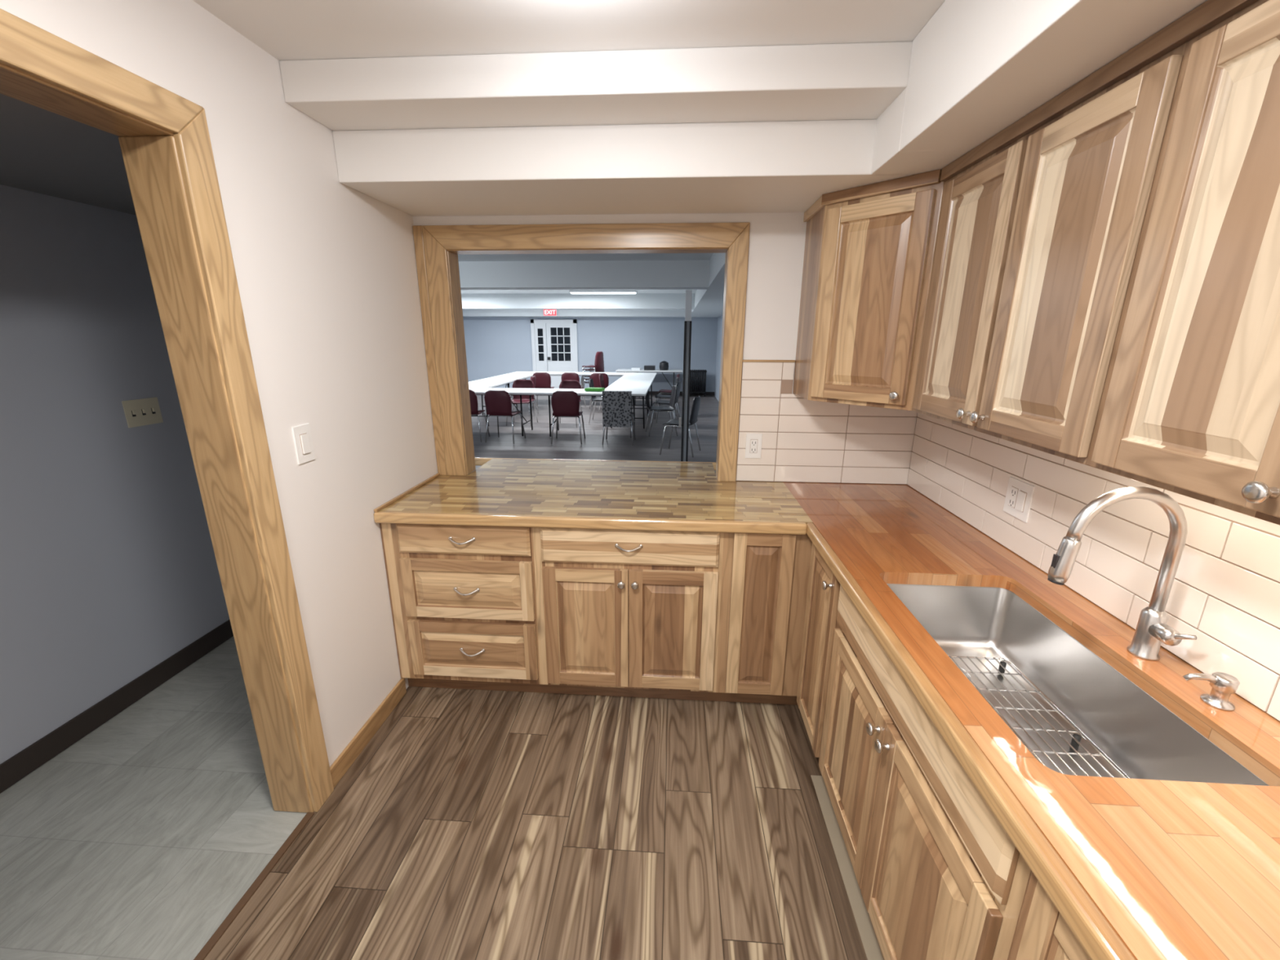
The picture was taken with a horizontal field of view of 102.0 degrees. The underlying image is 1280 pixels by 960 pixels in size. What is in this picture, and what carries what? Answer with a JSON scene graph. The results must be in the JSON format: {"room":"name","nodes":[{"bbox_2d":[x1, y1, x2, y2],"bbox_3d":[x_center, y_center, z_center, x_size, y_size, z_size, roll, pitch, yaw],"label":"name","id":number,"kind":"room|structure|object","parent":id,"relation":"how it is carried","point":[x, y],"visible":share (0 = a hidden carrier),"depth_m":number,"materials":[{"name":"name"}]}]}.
{"room":"kitchen","nodes":[
{"label":"kitchen","id":0,"kind":"room"},
{"bbox_2d":[0,93,136,215],"bbox_3d":[-1.883,-0.650,0.264,1.084,0.050,4.605,1,15,4],"label":"ceiling","id":1,"kind":"structure","parent":0,"point":[42,151],"depth_m":1.59,"materials":[{"name":"grey paint"}]},
{"bbox_2d":[0,184,229,764],"bbox_3d":[-2.477,0.252,0.559,0.100,2.450,4.815,1,15,4],"label":"wall","id":2,"kind":"structure","parent":0,"point":[108,568],"depth_m":2.16,"materials":[{"name":"grey paint"}]},
{"bbox_2d":[0,619,233,793],"bbox_3d":[-2.426,1.387,0.863,0.012,0.100,4.605,1,15,4],"label":"baseboard","id":3,"kind":"structure","parent":2,"relation":"attached to","point":[33,757],"depth_m":2.24,"materials":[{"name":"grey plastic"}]},
{"bbox_2d":[121,397,163,427],"bbox_3d":[-2.293,-0.314,2.394,0.014,0.120,0.160,1,15,4],"label":"light switch","id":4,"kind":"object","parent":2,"relation":"attached to","point":[144,411],"visible":1,"depth_m":2.39,"materials":[{"name":"beige plastic"}]},
{"bbox_2d":[0,0,437,766],"bbox_3d":[-1.286,0.279,0.479,0.120,2.450,4.605,1,15,4],"label":"wall","id":5,"kind":"structure","parent":0,"point":[326,269],"depth_m":1.81,"materials":[{"name":"white paint"}]},
{"bbox_2d":[0,8,333,813],"bbox_3d":[-1.247,0.245,1.083,0.160,2.195,1.150,1,15,4],"label":"trim","id":6,"kind":"structure","parent":5,"relation":"attached to","point":[164,140],"depth_m":1.43,"materials":[{"name":"brown wood"}]},
{"bbox_2d":[291,423,315,464],"bbox_3d":[-1.132,-0.122,1.749,0.010,0.125,0.080,1,15,4],"label":"light switch","id":7,"kind":"object","parent":5,"relation":"attached to","point":[302,436],"visible":1,"depth_m":1.74,"materials":[{"name":"white plastic"}]},
{"bbox_2d":[329,677,406,787],"bbox_3d":[-1.129,1.038,2.178,0.014,0.085,0.550,1,15,4],"label":"baseboard","id":8,"kind":"structure","parent":5,"relation":"attached to","point":[348,755],"depth_m":2.13,"materials":[{"name":"brown wood"}]},
{"bbox_2d":[0,635,867,959],"bbox_3d":[-0.617,1.490,0.767,3.640,0.032,4.605,1,15,4],"label":"floor","id":9,"kind":"structure","parent":0,"point":[472,824],"depth_m":1.74,"materials":[{"name":"wood"}]},
{"bbox_2d":[193,812,314,959],"bbox_3d":[-1.192,1.301,1.371,0.024,0.006,0.950,1,15,4],"label":"threshold","id":10,"kind":"object","parent":9,"relation":"on","point":[212,941],"depth_m":1.57,"materials":[{"name":"brown wood"}]},
{"bbox_2d":[379,523,812,704],"bbox_3d":[-0.163,0.537,2.528,1.874,0.871,0.650,1,15,4],"label":"base cabinet","id":11,"kind":"object","parent":9,"relation":"on","point":[713,616],"visible":0.95,"depth_m":2.24,"materials":[{"name":"brown wood"}]},
{"bbox_2d":[810,775,884,959],"bbox_3d":[0.619,1.438,0.905,0.072,0.004,2.260,1,15,4],"label":"trim","id":12,"kind":"structure","parent":9,"relation":"on","point":[870,944],"depth_m":1.62,"materials":[{"name":"brown wood"}]},
{"bbox_2d":[796,542,1090,959],"bbox_3d":[0.896,0.980,0.939,0.662,0.871,2.606,1,15,4],"label":"base cabinet","id":13,"kind":"object","parent":9,"relation":"on","point":[939,877],"visible":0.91,"depth_m":1.21,"materials":[{"name":"brown wood"}]},
{"bbox_2d":[373,457,1279,959],"bbox_3d":[0.048,0.382,1.357,2.434,0.060,3.615,1,15,4],"label":"countertop","id":14,"kind":"structure","parent":13,"relation":"on","point":[1135,868],"depth_m":1.08,"materials":[{"name":"brown wood"}]},
{"bbox_2d":[886,583,1269,786],"bbox_3d":[0.923,0.541,1.287,0.445,0.212,0.830,1,15,4],"label":"sink","id":15,"kind":"object","parent":14,"relation":"in","point":[1145,739],"visible":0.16,"depth_m":1.34,"materials":[{"name":"silver metal"}]},
{"bbox_2d":[948,655,1132,778],"bbox_3d":[0.918,0.635,1.271,0.356,0.037,0.656,1,15,4],"label":"grid","id":16,"kind":"object","parent":15,"relation":"in","point":[1076,739],"visible":0.3,"depth_m":1.32,"materials":[{"name":"silver metal"}]},
{"bbox_2d":[1047,486,1196,661],"bbox_3d":[1.070,0.218,1.141,0.277,0.407,0.116,1,15,4],"label":"faucet","id":17,"kind":"object","parent":14,"relation":"on","point":[1152,629],"visible":1,"depth_m":1.15,"materials":[{"name":"silver metal"}]},
{"bbox_2d":[1182,671,1239,711],"bbox_3d":[1.153,0.423,1.046,0.090,0.063,0.048,1,15,4],"label":"soap dispenser","id":18,"kind":"object","parent":14,"relation":"on","point":[1224,685],"visible":1,"depth_m":1.04,"materials":[{"name":"silver metal"}]},
{"bbox_2d":[192,0,945,60],"bbox_3d":[-0.005,-0.898,0.067,2.436,0.050,4.605,1,15,4],"label":"ceiling","id":19,"kind":"structure","parent":0,"point":[286,29],"depth_m":1.41,"materials":[{"name":"white paint"}]},
{"bbox_2d":[279,41,914,216],"bbox_3d":[0.120,-1.245,1.946,2.436,0.280,0.790,1,15,4],"label":"ceiling beam","id":20,"kind":"structure","parent":19,"relation":"attached to","point":[761,129],"depth_m":1.77,"materials":[{"name":"white paint"}]},
{"bbox_2d":[871,0,1207,175],"bbox_3d":[0.927,-0.646,-0.212,0.529,0.280,4.057,1,15,4],"label":"ceiling soffit","id":21,"kind":"structure","parent":19,"relation":"attached to","point":[977,68],"depth_m":1.18,"materials":[{"name":"white paint"}]},
{"bbox_2d":[457,253,712,293],"bbox_3d":[-1.953,-3.261,8.599,7.489,0.050,12.585,1,15,4],"label":"ceiling","id":22,"kind":"structure","parent":0,"point":[627,256],"depth_m":5.65,"materials":[{"name":"white paint"}]},
{"bbox_2d":[462,309,684,317],"bbox_3d":[-1.972,-4.700,14.433,6.660,0.280,0.600,1,15,4],"label":"ceiling beam","id":23,"kind":"structure","parent":22,"relation":"attached to","point":[466,313],"depth_m":14.15,"materials":[{"name":"grey paint"}]},
{"bbox_2d":[542,309,557,315],"bbox_3d":[-2.454,-4.577,14.149,0.380,0.190,0.072,1,15,4],"label":"exit sign","id":24,"kind":"object","parent":23,"relation":"attached to","point":[545,312],"visible":0.94,"depth_m":14.12,"materials":[{"name":"red plastic"}]},
{"bbox_2d":[461,293,694,309],"bbox_3d":[-2.246,-3.599,10.441,6.660,0.280,0.300,1,15,4],"label":"ceiling beam","id":25,"kind":"structure","parent":22,"relation":"attached to","point":[637,300],"depth_m":10.24,"materials":[{"name":"white paint"}]},
{"bbox_2d":[458,260,709,289],"bbox_3d":[-2.542,-2.406,6.112,6.660,0.280,0.300,1,15,4],"label":"ceiling beam","id":26,"kind":"structure","parent":22,"relation":"attached to","point":[579,274],"depth_m":5.85,"materials":[{"name":"grey paint"}]},
{"bbox_2d":[568,290,636,293],"bbox_3d":[-0.678,-3.476,9.588,1.240,0.050,0.180,1,15,4],"label":"fluorescent light fixture","id":27,"kind":"object","parent":22,"relation":"attached to","point":[571,291],"visible":1,"depth_m":9.52,"materials":[{"name":"white paint"}]},
{"bbox_2d":[462,316,717,391],"bbox_3d":[-1.540,-3.738,15.032,7.689,2.450,0.100,1,15,4],"label":"wall","id":28,"kind":"structure","parent":0,"point":[495,346],"depth_m":14.92,"materials":[{"name":"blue paint"}]},
{"bbox_2d":[530,319,577,388],"bbox_3d":[-2.474,-3.564,15.045,1.330,2.100,0.090,1,15,4],"label":"door","id":29,"kind":"structure","parent":28,"relation":"in","point":[561,348],"depth_m":14.97,"materials":[{"name":"white paint"}]},
{"bbox_2d":[648,391,714,395],"bbox_3d":[-1.559,-2.590,15.290,7.469,0.100,0.015,1,15,4],"label":"baseboard","id":30,"kind":"structure","parent":28,"relation":"attached to","point":[654,393],"depth_m":15.11,"materials":[{"name":"grey plastic"}]},
{"bbox_2d":[471,395,719,479],"bbox_3d":[-1.963,-0.861,9.261,7.489,0.030,12.585,1,15,4],"label":"floor","id":31,"kind":"structure","parent":0,"point":[536,444],"depth_m":8.78,"materials":[{"name":"plastic"}]},
{"bbox_2d":[469,389,489,442],"bbox_3d":[-2.761,-1.062,8.354,0.492,0.826,0.511,0,15,0],"label":"chair","id":32,"kind":"object","parent":31,"relation":"on","point":[473,399],"visible":0.37,"depth_m":8.14,"materials":[{"name":"red plastic"}]},
{"bbox_2d":[468,379,515,426],"bbox_3d":[-3.084,-1.545,10.243,0.760,0.733,1.830,1,15,4],"label":"folding table","id":33,"kind":"object","parent":31,"relation":"on","point":[479,383],"visible":0.48,"depth_m":10.13,"materials":[{"name":"white plastic"}]},
{"bbox_2d":[484,390,525,444],"bbox_3d":[-2.168,-1.036,8.268,0.492,0.826,0.511,3,16,9],"label":"chair","id":34,"kind":"object","parent":31,"relation":"on","point":[497,402],"visible":1,"depth_m":8.02,"materials":[{"name":"red plastic"}]},
{"bbox_2d":[468,387,542,435],"bbox_3d":[-2.631,-1.186,8.950,1.830,0.733,0.760,1,15,4],"label":"folding table","id":35,"kind":"object","parent":31,"relation":"on","point":[478,391],"visible":0.42,"depth_m":8.78,"materials":[{"name":"white plastic"}]},
{"bbox_2d":[480,373,533,407],"bbox_3d":[-2.963,-2.033,12.013,0.760,0.733,1.830,1,15,4],"label":"folding table","id":36,"kind":"object","parent":31,"relation":"on","point":[505,376],"visible":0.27,"depth_m":11.78,"materials":[{"name":"white plastic"}]},
{"bbox_2d":[506,379,537,426],"bbox_3d":[-2.259,-1.472,9.848,0.492,0.826,0.511,1,15,4],"label":"chair","id":37,"kind":"object","parent":31,"relation":"on","point":[522,384],"visible":0.77,"depth_m":9.98,"materials":[{"name":"red fabric"}]},
{"bbox_2d":[511,375,538,417],"bbox_3d":[-2.465,-1.792,11.006,0.511,0.826,0.492,1,15,4],"label":"chair","id":38,"kind":"object","parent":31,"relation":"on","point":[532,378],"visible":0.26,"depth_m":10.90,"materials":[{"name":"red fabric"}]},
{"bbox_2d":[532,372,554,408],"bbox_3d":[-2.288,-2.158,12.333,0.492,0.826,0.511,1,15,2],"label":"chair","id":39,"kind":"object","parent":31,"relation":"on","point":[543,380],"visible":0.59,"depth_m":12.06,"materials":[{"name":"red fabric"}]},
{"bbox_2d":[507,371,585,379],"bbox_3d":[-2.337,-2.371,13.249,1.830,0.733,0.760,1,15,4],"label":"folding table","id":40,"kind":"object","parent":31,"relation":"on","point":[551,373],"visible":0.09,"depth_m":13.14,"materials":[{"name":"white plastic"}]},
{"bbox_2d":[551,380,583,427],"bbox_3d":[-1.363,-1.439,9.743,0.492,0.826,0.511,3,16,8],"label":"chair","id":41,"kind":"object","parent":31,"relation":"on","point":[564,384],"visible":0.22,"depth_m":9.87,"materials":[{"name":"red fabric"}]},
{"bbox_2d":[551,391,585,444],"bbox_3d":[-1.146,-1.019,8.224,0.492,0.826,0.511,0,15,1],"label":"chair","id":42,"kind":"object","parent":31,"relation":"on","point":[564,403],"visible":1,"depth_m":7.97,"materials":[{"name":"red plastic"}]},
{"bbox_2d":[560,372,586,405],"bbox_3d":[-1.591,-2.143,12.290,0.492,0.826,0.511,2,16,7],"label":"chair","id":43,"kind":"object","parent":31,"relation":"on","point":[566,375],"visible":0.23,"depth_m":11.98,"materials":[{"name":"red fabric"}]},
{"bbox_2d":[533,388,648,438],"bbox_3d":[-0.800,-1.146,8.835,1.830,0.733,0.760,1,15,4],"label":"folding table","id":44,"kind":"object","parent":31,"relation":"on","point":[544,392],"visible":0.56,"depth_m":8.62,"materials":[{"name":"white plastic"}]},
{"bbox_2d":[584,387,604,391],"bbox_3d":[-0.763,-1.524,8.723,0.317,0.054,0.145,3,16,9],"label":"bag","id":45,"kind":"object","parent":44,"relation":"on","point":[595,389],"visible":1,"depth_m":8.67,"materials":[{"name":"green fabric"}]},
{"bbox_2d":[580,351,604,398],"bbox_3d":[-1.255,-2.830,13.985,0.562,1.251,0.633,7,17,23],"label":"stacked chairs","id":46,"kind":"object","parent":31,"relation":"on","point":[598,366],"visible":0.51,"depth_m":13.78,"materials":[{"name":"red fabric"}]},
{"bbox_2d":[588,378,602,422],"bbox_3d":[-0.744,-1.569,10.222,0.511,0.826,0.492,1,15,4],"label":"chair","id":47,"kind":"object","parent":31,"relation":"on","point":[593,398],"visible":0.52,"depth_m":10.19,"materials":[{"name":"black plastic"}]},
{"bbox_2d":[589,373,608,408],"bbox_3d":[-0.944,-2.116,12.201,0.492,0.826,0.511,0,15,-1],"label":"chair","id":48,"kind":"object","parent":31,"relation":"on","point":[595,376],"visible":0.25,"depth_m":11.92,"materials":[{"name":"red fabric"}]},
{"bbox_2d":[598,373,604,413],"bbox_3d":[-0.652,-1.940,11.569,0.511,0.826,0.492,2,16,6],"label":"chair","id":49,"kind":"object","parent":31,"relation":"on","point":[601,376],"visible":0.26,"depth_m":11.58,"materials":[{"name":"red plastic"}]},
{"bbox_2d":[601,391,635,445],"bbox_3d":[-0.331,-0.997,8.138,0.492,0.836,0.541,1,15,4],"label":"chair","id":50,"kind":"object","parent":31,"relation":"on","point":[616,405],"visible":1,"depth_m":7.84,"materials":[{"name":"grey fabric"}]},
{"bbox_2d":[581,372,657,404],"bbox_3d":[-0.506,-2.332,13.135,1.830,0.733,0.760,1,15,4],"label":"folding table","id":51,"kind":"object","parent":31,"relation":"on","point":[588,374],"visible":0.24,"depth_m":12.96,"materials":[{"name":"white plastic"}]},
{"bbox_2d":[604,380,652,428],"bbox_3d":[-0.180,-1.482,10.062,0.760,0.733,1.830,1,15,4],"label":"folding table","id":52,"kind":"object","parent":31,"relation":"on","point":[618,384],"visible":0.56,"depth_m":9.76,"materials":[{"name":"white plastic"}]},
{"bbox_2d":[617,374,655,412],"bbox_3d":[-0.059,-1.970,11.832,0.760,0.733,1.830,1,15,4],"label":"folding table","id":53,"kind":"object","parent":31,"relation":"on","point":[625,377],"visible":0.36,"depth_m":11.71,"materials":[{"name":"white plastic"}]},
{"bbox_2d":[615,368,682,387],"bbox_3d":[0.268,-2.723,14.565,1.830,0.733,0.760,1,15,4],"label":"folding table","id":54,"kind":"object","parent":31,"relation":"on","point":[673,371],"visible":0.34,"depth_m":14.18,"materials":[{"name":"white plastic"}]},
{"bbox_2d":[631,360,668,370],"bbox_3d":[0.285,-3.194,14.420,1.030,0.250,0.327,1,15,4],"label":"serving items","id":55,"kind":"object","parent":54,"relation":"on","point":[664,365],"visible":0.99,"depth_m":14.30,"materials":[{"name":"black plastic"}]},
{"bbox_2d":[645,385,677,436],"bbox_3d":[0.377,-1.199,8.899,0.511,0.826,0.492,-1,16,-6],"label":"chair","id":56,"kind":"object","parent":31,"relation":"on","point":[674,389],"visible":0.97,"depth_m":8.88,"materials":[{"name":"black plastic"}]},
{"bbox_2d":[651,381,680,427],"bbox_3d":[0.505,-1.434,9.755,0.511,0.826,0.492,4,16,13],"label":"chair","id":57,"kind":"object","parent":31,"relation":"on","point":[678,384],"visible":0.78,"depth_m":9.63,"materials":[{"name":"black plastic"}]},
{"bbox_2d":[653,377,679,419],"bbox_3d":[0.542,-1.701,10.723,0.511,0.826,0.492,0,15,-1],"label":"chair","id":58,"kind":"object","parent":31,"relation":"on","point":[660,396],"visible":0.62,"depth_m":10.60,"materials":[{"name":"black plastic"}]},
{"bbox_2d":[657,373,679,411],"bbox_3d":[0.644,-1.992,11.776,0.511,0.826,0.492,3,16,8],"label":"chair","id":59,"kind":"object","parent":31,"relation":"on","point":[668,391],"visible":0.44,"depth_m":11.65,"materials":[{"name":"black plastic"}]},
{"bbox_2d":[659,395,701,457],"bbox_3d":[0.596,-0.792,7.430,0.511,0.826,0.492,5,16,18],"label":"chair","id":60,"kind":"object","parent":31,"relation":"on","point":[696,402],"visible":0.91,"depth_m":7.27,"materials":[{"name":"black plastic"}]},
{"bbox_2d":[678,289,692,461],"bbox_3d":[0.520,-1.042,5.915,0.135,2.120,0.400,1,15,4],"label":"post","id":61,"kind":"object","parent":31,"relation":"on","point":[684,420],"visible":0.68,"depth_m":5.86,"materials":[{"name":"black metal"}]},
{"bbox_2d":[689,369,706,396],"bbox_3d":[1.599,-2.760,14.749,0.570,0.739,0.190,1,15,4],"label":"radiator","id":62,"kind":"object","parent":31,"relation":"on","point":[696,372],"visible":0.72,"depth_m":14.66,"materials":[{"name":"black metal"}]},
{"bbox_2d":[413,212,806,475],"bbox_3d":[0.085,-0.320,2.671,2.556,2.450,0.110,1,15,4],"label":"wall","id":63,"kind":"structure","parent":0,"point":[776,245],"depth_m":2.41,"materials":[{"name":"white paint"}]},
{"bbox_2d":[412,222,750,481],"bbox_3d":[-0.285,-0.611,2.609,1.570,1.214,0.136,1,15,4],"label":"trim","id":64,"kind":"structure","parent":63,"relation":"attached to","point":[437,248],"depth_m":2.48,"materials":[{"name":"brown wood"}]},
{"bbox_2d":[742,360,795,362],"bbox_3d":[0.621,-0.575,2.500,0.251,0.011,0.012,1,15,4],"label":"trim","id":65,"kind":"structure","parent":63,"relation":"attached to","point":[749,361],"depth_m":2.49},
{"bbox_2d":[792,169,944,410],"bbox_3d":[1.025,-0.725,2.116,0.626,0.803,0.617,1,15,4],"label":"upper cabinet","id":66,"kind":"object","parent":63,"relation":"attached to","point":[869,250],"visible":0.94,"depth_m":1.96,"materials":[{"name":"brown wood"}]},
{"bbox_2d":[735,361,1279,720],"bbox_3d":[0.811,0.184,0.898,0.863,0.598,3.473,1,15,4],"label":"tile backsplash","id":67,"kind":"structure","parent":63,"relation":"attached to","point":[1224,593],"depth_m":1.56,"materials":[{"name":"beige tile"}]},
{"bbox_2d":[745,433,762,458],"bbox_3d":[0.573,-0.171,2.608,0.078,0.125,0.008,1,15,4],"label":"electrical outlet","id":68,"kind":"object","parent":67,"relation":"attached to","point":[753,441],"visible":1,"depth_m":2.61,"materials":[{"name":"white plastic"}]},
{"bbox_2d":[1003,476,1035,522],"bbox_3d":[1.286,0.065,1.765,0.010,0.125,0.125,1,15,4],"label":"electrical outlet","id":69,"kind":"object","parent":67,"relation":"attached to","point":[1019,496],"visible":1,"depth_m":1.75,"materials":[{"name":"white plastic"}]},
{"bbox_2d":[691,253,725,317],"bbox_3d":[1.359,-3.030,8.435,0.809,0.280,12.585,1,15,4],"label":"ceiling","id":70,"kind":"structure","parent":0,"point":[708,303],"depth_m":7.03,"materials":[{"name":"grey paint"}]},
{"bbox_2d":[714,315,722,401],"bbox_3d":[1.768,-1.976,8.698,0.020,2.450,12.585,1,15,4],"label":"wall","id":71,"kind":"structure","parent":0,"point":[719,318],"depth_m":13.95,"materials":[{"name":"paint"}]},
{"bbox_3d":[1.683,-1.349,6.426,0.120,2.450,17.300,1,15,4],"label":"wall","id":72,"kind":"structure","parent":0,"visible":0},
{"bbox_2d":[911,0,1279,524],"bbox_3d":[1.072,-0.371,0.834,0.356,0.803,2.043,1,15,4],"label":"upper cabinet","id":73,"kind":"object","parent":72,"relation":"attached to","point":[1104,295],"visible":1,"depth_m":0.98,"materials":[{"name":"brown wood"}]}
]}

